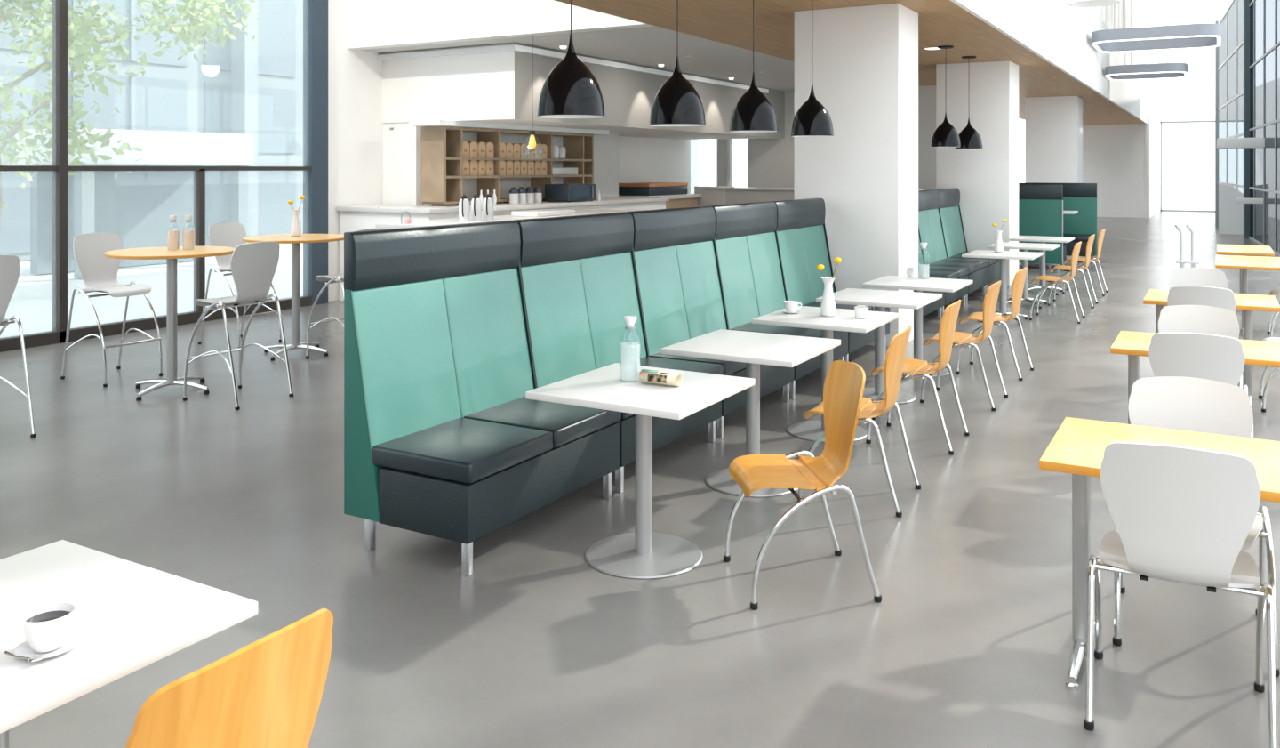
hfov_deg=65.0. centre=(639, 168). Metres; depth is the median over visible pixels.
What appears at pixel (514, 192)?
canister
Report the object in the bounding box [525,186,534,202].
canister
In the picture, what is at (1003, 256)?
cafe table
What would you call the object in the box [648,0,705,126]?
pendant lamp
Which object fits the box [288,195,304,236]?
flower vase
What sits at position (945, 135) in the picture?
pendant lamp
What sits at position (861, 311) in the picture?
sugar pot
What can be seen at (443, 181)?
shelf unit
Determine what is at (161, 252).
bar table
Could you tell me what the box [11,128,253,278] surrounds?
entrance canopy
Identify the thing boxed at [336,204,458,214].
countertop
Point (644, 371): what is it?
print
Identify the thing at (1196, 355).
chair
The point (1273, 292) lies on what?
chair
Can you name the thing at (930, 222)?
banquette
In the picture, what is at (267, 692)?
chair
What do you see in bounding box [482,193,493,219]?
flask
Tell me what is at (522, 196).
canister
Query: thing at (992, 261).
seat cushion
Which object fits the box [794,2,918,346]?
pillar
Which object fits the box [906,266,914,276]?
sugar pot
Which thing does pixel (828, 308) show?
flower vase
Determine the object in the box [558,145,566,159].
jar
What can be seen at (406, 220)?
napkin holder
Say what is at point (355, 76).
wall
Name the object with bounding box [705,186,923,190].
countertop
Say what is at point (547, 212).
tray
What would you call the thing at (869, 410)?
chair
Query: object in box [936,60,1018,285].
pillar
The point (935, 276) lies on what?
seat cushion
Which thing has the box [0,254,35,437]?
bar stool
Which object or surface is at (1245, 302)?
table
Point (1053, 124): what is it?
pillar
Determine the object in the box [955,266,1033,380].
chair
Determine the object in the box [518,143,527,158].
paper bag
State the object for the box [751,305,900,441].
cafe table
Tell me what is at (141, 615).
cafe table
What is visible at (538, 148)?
paper bag
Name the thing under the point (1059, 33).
wall
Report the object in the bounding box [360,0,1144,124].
ceiling
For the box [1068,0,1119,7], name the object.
pendant
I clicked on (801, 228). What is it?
banquette
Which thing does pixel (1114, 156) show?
wall
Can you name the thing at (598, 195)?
bottle
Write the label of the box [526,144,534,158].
paper bag
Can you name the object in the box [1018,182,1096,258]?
bench
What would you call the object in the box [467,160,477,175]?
paper bag
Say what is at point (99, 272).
bar stool
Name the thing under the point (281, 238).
bar table
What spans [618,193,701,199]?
countertop
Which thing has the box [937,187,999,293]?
banquette
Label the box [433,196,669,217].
countertop
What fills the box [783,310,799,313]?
saucer
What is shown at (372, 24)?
wall
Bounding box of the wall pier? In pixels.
[1145,80,1159,217]
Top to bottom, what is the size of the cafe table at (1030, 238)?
0.741 m
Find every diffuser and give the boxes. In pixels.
[1092,34,1220,53]
[1104,71,1188,80]
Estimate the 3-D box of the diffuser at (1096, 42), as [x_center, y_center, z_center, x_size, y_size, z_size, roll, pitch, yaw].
[9.515,-2.289,18.522,2.046,0.019,1.996,0,0,30]
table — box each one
[0,539,257,747]
[104,246,234,400]
[242,233,343,360]
[525,362,755,578]
[660,328,840,496]
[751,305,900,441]
[816,288,942,403]
[861,275,972,376]
[961,249,1043,324]
[988,241,1060,308]
[1009,235,1074,295]
[1036,210,1078,264]
[1039,416,1279,690]
[1110,330,1279,423]
[1143,288,1279,408]
[1215,254,1279,335]
[1216,243,1274,313]
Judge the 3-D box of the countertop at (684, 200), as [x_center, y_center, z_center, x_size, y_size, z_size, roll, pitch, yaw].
[0.220,1.080,18.876,1.070,1.200,2.050,0,0,30]
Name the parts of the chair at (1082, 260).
frame, frame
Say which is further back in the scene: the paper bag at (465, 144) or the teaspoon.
the paper bag at (465, 144)
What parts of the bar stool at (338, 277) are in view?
frame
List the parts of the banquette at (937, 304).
seat, leg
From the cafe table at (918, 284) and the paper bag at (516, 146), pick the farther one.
the paper bag at (516, 146)
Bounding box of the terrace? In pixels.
[0,242,303,337]
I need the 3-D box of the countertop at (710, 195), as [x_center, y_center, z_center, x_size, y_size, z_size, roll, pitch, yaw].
[3.076,1.010,18.849,4.250,1.340,0.750,0,0,30]
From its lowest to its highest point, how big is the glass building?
12.000 m
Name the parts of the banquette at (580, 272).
backrest panel, backrest panel, leg, seat, leg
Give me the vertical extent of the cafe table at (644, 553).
0.741 m
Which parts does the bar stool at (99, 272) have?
frame, frame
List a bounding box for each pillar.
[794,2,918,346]
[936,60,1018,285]
[1025,96,1082,183]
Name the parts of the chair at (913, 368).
frame, frame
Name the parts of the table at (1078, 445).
leg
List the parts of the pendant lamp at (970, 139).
lamp shade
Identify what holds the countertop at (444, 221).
on the floor
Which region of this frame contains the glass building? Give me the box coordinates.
[0,0,698,260]
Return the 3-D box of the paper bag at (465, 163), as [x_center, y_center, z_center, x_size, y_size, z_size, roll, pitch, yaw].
[-2.433,-0.018,13.486,0.242,0.215,0.156,0,0,32]
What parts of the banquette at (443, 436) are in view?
leg, backrest panel, leg, backrest panel, seat, leg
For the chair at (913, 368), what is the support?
on the floor
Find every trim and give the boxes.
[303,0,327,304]
[377,44,768,93]
[409,120,609,135]
[1215,20,1218,227]
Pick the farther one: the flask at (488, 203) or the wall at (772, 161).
the wall at (772, 161)
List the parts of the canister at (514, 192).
lid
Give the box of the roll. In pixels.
[638,368,682,386]
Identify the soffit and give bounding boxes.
[382,42,784,139]
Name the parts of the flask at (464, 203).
handle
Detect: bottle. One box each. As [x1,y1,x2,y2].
[168,215,179,249]
[183,215,194,248]
[479,190,483,205]
[492,189,496,204]
[596,190,600,199]
[620,315,639,380]
[918,242,928,278]
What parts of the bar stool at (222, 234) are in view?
frame, frame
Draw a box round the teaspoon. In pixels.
[3,650,43,661]
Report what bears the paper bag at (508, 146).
on the shelf unit
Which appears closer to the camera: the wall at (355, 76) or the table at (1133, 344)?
the table at (1133, 344)
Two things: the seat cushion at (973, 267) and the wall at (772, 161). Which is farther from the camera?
the wall at (772, 161)
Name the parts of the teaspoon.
spoon handle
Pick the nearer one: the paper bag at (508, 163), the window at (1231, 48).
the paper bag at (508, 163)
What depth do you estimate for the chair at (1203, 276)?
8.17 m
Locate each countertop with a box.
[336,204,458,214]
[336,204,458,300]
[375,208,646,229]
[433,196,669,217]
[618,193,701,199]
[618,193,701,208]
[694,185,923,206]
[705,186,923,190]
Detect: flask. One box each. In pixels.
[458,194,469,221]
[471,194,481,220]
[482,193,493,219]
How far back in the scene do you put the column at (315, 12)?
12.46 m
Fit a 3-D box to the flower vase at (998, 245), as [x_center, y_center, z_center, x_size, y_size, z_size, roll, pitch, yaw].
[4.054,0.751,11.341,0.146,0.373,0.105,0,0,30]
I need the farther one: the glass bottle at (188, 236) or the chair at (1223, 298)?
the glass bottle at (188, 236)
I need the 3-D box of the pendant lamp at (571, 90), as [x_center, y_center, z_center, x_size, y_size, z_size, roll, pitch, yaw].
[-0.369,-0.919,5.379,0.362,1.281,0.362,0,0,30]
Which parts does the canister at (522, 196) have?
lid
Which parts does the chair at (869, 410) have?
frame, frame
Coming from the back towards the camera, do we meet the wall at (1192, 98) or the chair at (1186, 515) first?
the wall at (1192, 98)
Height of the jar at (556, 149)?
0.220 m
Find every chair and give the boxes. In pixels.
[125,608,333,747]
[723,360,881,609]
[797,326,920,517]
[865,299,969,454]
[920,280,1007,410]
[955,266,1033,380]
[1029,240,1085,323]
[1048,233,1097,308]
[1062,228,1108,295]
[1083,440,1277,747]
[1112,376,1279,676]
[1148,332,1253,438]
[1150,304,1247,393]
[1167,285,1242,388]
[1168,267,1227,288]
[1258,336,1279,412]
[1267,289,1279,336]
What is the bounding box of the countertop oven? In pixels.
[544,183,595,201]
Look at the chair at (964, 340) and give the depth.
7.17 m
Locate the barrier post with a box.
[1174,223,1199,263]
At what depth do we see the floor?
4.29 m
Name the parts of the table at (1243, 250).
leg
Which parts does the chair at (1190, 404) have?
frame, frame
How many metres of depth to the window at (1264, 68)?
22.05 m
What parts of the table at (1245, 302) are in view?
leg, leg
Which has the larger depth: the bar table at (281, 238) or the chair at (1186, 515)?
the bar table at (281, 238)
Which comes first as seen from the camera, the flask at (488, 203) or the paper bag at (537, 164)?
the flask at (488, 203)
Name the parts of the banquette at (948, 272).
backrest panel, leg, seat, leg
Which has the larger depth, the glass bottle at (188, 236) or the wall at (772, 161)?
the wall at (772, 161)
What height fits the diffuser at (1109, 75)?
0.019 m
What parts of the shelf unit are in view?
panel, panel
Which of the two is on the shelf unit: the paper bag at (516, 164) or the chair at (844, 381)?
the paper bag at (516, 164)
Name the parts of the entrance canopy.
post, post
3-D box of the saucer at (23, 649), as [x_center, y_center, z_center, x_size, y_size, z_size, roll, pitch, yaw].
[-1.154,0.933,1.961,0.113,0.012,0.113,0,0,-20]
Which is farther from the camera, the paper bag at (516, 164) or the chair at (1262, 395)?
the paper bag at (516, 164)
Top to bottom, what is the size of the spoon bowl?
0.006 m
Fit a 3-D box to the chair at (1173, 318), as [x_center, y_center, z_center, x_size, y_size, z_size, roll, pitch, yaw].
[3.178,1.241,5.731,0.502,0.877,0.525,0,0,30]
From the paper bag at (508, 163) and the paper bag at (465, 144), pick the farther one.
the paper bag at (508, 163)
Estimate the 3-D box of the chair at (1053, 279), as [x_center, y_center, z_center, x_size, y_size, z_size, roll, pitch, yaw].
[4.678,1.241,11.267,0.525,0.877,0.502,0,0,30]
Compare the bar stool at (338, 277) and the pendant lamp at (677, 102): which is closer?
the pendant lamp at (677, 102)
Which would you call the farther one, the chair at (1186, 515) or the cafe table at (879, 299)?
the cafe table at (879, 299)
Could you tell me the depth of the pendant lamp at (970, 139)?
13.86 m
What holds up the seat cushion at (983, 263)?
on the banquette at (930, 222)
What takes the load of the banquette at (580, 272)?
on the floor
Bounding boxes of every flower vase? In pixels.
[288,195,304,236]
[816,256,841,316]
[992,218,1006,252]
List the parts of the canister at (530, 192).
lid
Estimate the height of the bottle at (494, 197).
0.200 m
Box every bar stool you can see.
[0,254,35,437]
[60,232,163,386]
[183,240,293,409]
[198,222,281,348]
[305,228,381,358]
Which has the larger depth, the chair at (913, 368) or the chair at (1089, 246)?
the chair at (1089, 246)
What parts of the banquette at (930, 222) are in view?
backrest panel, backrest panel, seat, leg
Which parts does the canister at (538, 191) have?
lid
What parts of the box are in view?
lid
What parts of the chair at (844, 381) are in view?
frame, frame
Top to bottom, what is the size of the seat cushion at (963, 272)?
0.085 m
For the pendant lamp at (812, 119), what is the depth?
8.46 m
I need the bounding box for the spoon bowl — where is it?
[27,656,43,661]
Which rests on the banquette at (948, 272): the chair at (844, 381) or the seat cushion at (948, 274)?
the seat cushion at (948, 274)
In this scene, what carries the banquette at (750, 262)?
on the floor
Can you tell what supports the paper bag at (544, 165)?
on the shelf unit
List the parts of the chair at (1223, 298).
frame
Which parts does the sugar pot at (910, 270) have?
pot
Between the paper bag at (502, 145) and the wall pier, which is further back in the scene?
the wall pier
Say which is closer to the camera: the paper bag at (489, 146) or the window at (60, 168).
the window at (60, 168)
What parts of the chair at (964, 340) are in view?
frame, frame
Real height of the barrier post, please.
0.703 m
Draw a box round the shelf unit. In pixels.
[420,126,593,204]
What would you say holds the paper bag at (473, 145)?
on the shelf unit
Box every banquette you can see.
[344,220,621,575]
[512,211,723,492]
[628,206,794,438]
[708,200,847,399]
[770,198,889,360]
[918,189,989,304]
[918,225,968,317]
[922,275,945,319]
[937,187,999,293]
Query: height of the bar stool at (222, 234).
1.157 m
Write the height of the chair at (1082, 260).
0.877 m
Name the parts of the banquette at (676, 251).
backrest panel, backrest panel, leg, seat, leg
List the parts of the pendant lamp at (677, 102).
lamp shade, cord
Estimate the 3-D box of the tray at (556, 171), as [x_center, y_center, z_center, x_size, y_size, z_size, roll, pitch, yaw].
[-1.249,0.034,15.527,0.240,0.110,0.720,0,0,30]
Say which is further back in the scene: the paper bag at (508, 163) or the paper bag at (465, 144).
the paper bag at (508, 163)
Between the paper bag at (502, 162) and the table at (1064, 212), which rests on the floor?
the table at (1064, 212)
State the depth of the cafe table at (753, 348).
5.35 m
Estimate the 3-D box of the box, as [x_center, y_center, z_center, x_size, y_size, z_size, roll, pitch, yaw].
[0.175,0.370,18.757,0.850,0.220,1.520,0,0,30]
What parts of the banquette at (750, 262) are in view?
backrest panel, backrest panel, leg, seat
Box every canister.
[509,186,519,203]
[518,186,526,203]
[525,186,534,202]
[533,186,542,202]
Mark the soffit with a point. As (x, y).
(504, 87)
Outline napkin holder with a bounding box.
[400,210,411,223]
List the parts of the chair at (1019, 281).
frame, frame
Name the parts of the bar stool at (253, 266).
frame, frame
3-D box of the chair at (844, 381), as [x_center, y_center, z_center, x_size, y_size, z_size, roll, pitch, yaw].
[0.650,1.241,4.111,0.525,0.877,0.502,0,0,-8]
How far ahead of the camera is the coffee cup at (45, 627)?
1.95 m
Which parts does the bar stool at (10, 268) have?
frame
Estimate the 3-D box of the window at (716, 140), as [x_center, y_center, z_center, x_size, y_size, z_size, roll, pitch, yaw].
[1.119,0.130,21.375,1.280,2.100,0.120,0,0,30]
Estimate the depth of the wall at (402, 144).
13.42 m
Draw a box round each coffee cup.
[20,600,90,652]
[784,300,801,311]
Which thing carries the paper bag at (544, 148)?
on the shelf unit
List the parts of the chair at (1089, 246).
frame, frame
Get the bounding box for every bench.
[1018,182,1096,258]
[1018,184,1066,264]
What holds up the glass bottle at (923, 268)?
on the cafe table at (918, 284)
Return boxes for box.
[618,182,687,195]
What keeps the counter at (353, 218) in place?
on the floor
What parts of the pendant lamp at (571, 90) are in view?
lamp shade, cord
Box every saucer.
[14,632,80,658]
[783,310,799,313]
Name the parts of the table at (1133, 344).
leg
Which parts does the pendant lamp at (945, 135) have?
lamp shade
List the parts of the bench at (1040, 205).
seat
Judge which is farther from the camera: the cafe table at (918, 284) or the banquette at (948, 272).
the banquette at (948, 272)
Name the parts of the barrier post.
post, plate, post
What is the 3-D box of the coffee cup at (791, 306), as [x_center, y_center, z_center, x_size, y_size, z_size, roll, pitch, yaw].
[0.990,0.897,6.555,0.093,0.068,0.107,0,0,43]
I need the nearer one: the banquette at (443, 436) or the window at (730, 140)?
the banquette at (443, 436)
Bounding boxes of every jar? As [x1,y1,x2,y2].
[552,144,559,158]
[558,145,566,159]
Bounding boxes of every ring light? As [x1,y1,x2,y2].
[1091,0,1220,53]
[1104,0,1188,80]
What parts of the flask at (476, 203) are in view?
handle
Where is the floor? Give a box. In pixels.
[0,210,1279,747]
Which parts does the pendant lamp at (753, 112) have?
lamp shade, cord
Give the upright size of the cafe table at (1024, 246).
0.741 m
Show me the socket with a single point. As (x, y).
(532, 132)
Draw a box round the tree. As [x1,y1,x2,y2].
[0,0,259,237]
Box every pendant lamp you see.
[536,0,605,118]
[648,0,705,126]
[728,0,777,132]
[791,0,833,136]
[930,45,960,147]
[955,56,982,149]
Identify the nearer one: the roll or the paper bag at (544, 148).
the roll
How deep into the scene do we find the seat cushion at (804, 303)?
8.88 m
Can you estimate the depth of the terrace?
13.59 m
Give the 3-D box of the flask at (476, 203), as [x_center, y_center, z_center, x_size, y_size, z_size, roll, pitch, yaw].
[-1.882,0.440,11.478,0.120,0.300,0.153,0,0,33]
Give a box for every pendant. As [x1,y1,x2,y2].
[520,129,543,159]
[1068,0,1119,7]
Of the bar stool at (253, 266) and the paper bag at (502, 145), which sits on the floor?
the bar stool at (253, 266)
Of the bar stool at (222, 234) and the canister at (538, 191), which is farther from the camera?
the canister at (538, 191)
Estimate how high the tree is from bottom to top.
7.298 m
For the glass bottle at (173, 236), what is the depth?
7.61 m
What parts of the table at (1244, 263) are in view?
leg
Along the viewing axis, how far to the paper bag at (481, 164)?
13.71 m
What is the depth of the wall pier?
35.85 m
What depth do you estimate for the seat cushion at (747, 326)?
7.59 m
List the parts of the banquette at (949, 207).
backrest panel, backrest panel, seat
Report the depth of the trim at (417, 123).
13.79 m
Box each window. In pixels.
[0,0,311,351]
[716,139,718,185]
[728,138,749,187]
[1160,120,1215,212]
[1216,0,1279,255]
[1218,0,1243,234]
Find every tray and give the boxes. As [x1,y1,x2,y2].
[511,208,575,216]
[552,167,577,175]
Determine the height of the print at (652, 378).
0.031 m
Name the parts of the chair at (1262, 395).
frame, frame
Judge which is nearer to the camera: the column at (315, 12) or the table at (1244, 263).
the table at (1244, 263)
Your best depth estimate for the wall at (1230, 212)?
25.88 m
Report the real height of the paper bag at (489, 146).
0.215 m
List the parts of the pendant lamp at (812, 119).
cord, lamp shade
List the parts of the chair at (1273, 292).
frame, frame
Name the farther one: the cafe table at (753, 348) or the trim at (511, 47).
the trim at (511, 47)
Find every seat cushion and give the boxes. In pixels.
[371,417,552,483]
[463,396,621,447]
[621,411,635,418]
[640,356,723,375]
[649,352,745,375]
[729,321,821,337]
[801,301,871,311]
[928,261,979,273]
[928,264,968,278]
[928,270,958,279]
[928,275,945,278]
[936,257,989,269]
[948,254,997,264]
[1063,233,1095,241]
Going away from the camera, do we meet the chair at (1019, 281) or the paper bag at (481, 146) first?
the chair at (1019, 281)
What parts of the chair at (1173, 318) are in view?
frame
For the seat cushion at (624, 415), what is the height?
0.085 m
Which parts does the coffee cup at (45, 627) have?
handle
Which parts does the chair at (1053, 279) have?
frame, frame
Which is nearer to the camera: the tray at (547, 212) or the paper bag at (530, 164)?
the tray at (547, 212)
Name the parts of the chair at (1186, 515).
frame, frame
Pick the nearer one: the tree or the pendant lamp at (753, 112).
the pendant lamp at (753, 112)
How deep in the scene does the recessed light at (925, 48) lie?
13.08 m
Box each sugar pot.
[854,304,868,318]
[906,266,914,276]
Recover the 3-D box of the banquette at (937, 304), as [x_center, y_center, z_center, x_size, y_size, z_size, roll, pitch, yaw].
[2.824,0.980,10.939,0.720,1.400,1.225,0,0,30]
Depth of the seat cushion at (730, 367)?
6.38 m
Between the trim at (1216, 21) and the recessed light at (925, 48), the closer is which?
the recessed light at (925, 48)
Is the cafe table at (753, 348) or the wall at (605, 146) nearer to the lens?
the cafe table at (753, 348)
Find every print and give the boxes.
[640,368,658,373]
[647,373,666,383]
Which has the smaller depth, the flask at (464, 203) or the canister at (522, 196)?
the flask at (464, 203)
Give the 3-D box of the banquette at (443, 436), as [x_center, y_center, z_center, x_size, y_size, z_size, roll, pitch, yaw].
[-0.699,0.980,4.809,0.720,1.400,1.225,0,0,30]
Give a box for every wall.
[328,0,690,301]
[347,0,652,49]
[383,121,423,205]
[424,132,618,206]
[718,85,935,190]
[950,0,1147,123]
[1082,123,1145,217]
[1092,0,1146,63]
[1157,0,1232,210]
[1218,183,1243,234]
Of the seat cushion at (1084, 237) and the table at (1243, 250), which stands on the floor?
the table at (1243, 250)
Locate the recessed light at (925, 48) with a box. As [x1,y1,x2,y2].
[925,48,939,49]
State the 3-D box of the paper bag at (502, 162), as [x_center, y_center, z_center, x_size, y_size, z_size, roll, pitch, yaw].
[-2.034,-0.018,14.179,0.242,0.215,0.156,0,0,31]
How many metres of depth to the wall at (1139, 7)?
27.65 m
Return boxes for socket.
[529,129,535,135]
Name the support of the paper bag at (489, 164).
on the shelf unit
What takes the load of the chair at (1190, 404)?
on the floor
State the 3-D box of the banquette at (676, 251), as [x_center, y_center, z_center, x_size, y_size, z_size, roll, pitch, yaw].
[0.522,0.980,6.933,0.720,1.400,1.225,0,0,30]
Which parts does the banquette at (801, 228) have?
backrest panel, backrest panel, leg, seat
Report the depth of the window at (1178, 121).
39.75 m
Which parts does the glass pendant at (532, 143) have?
bulb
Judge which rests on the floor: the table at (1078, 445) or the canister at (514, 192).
the table at (1078, 445)
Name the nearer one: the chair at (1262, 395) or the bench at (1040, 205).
the chair at (1262, 395)
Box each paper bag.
[462,141,469,157]
[462,160,469,175]
[467,141,477,157]
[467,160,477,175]
[476,141,485,157]
[476,160,485,175]
[484,142,494,157]
[484,160,494,175]
[500,142,505,158]
[500,160,505,175]
[504,143,512,158]
[504,160,512,175]
[512,143,519,158]
[512,160,519,175]
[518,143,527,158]
[520,160,527,175]
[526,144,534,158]
[526,160,534,175]
[533,160,541,175]
[534,144,541,158]
[539,144,547,158]
[540,160,547,175]
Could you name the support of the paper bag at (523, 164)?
on the shelf unit
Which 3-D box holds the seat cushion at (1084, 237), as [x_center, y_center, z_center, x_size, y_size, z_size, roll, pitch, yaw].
[7.553,1.250,18.461,1.420,0.090,0.540,0,0,30]
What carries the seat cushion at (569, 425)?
on the banquette at (443, 436)
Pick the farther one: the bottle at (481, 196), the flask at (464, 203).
the bottle at (481, 196)
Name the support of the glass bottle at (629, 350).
on the cafe table at (644, 553)
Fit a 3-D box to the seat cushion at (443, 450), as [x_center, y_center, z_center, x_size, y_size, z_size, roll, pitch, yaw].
[-0.784,1.248,4.498,0.558,0.085,0.600,0,0,30]
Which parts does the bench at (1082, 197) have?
backrest panel, seat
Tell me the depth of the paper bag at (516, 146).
14.40 m
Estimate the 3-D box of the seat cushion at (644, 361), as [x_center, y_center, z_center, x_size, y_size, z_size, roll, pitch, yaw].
[0.129,1.248,6.086,0.558,0.085,0.600,0,0,30]

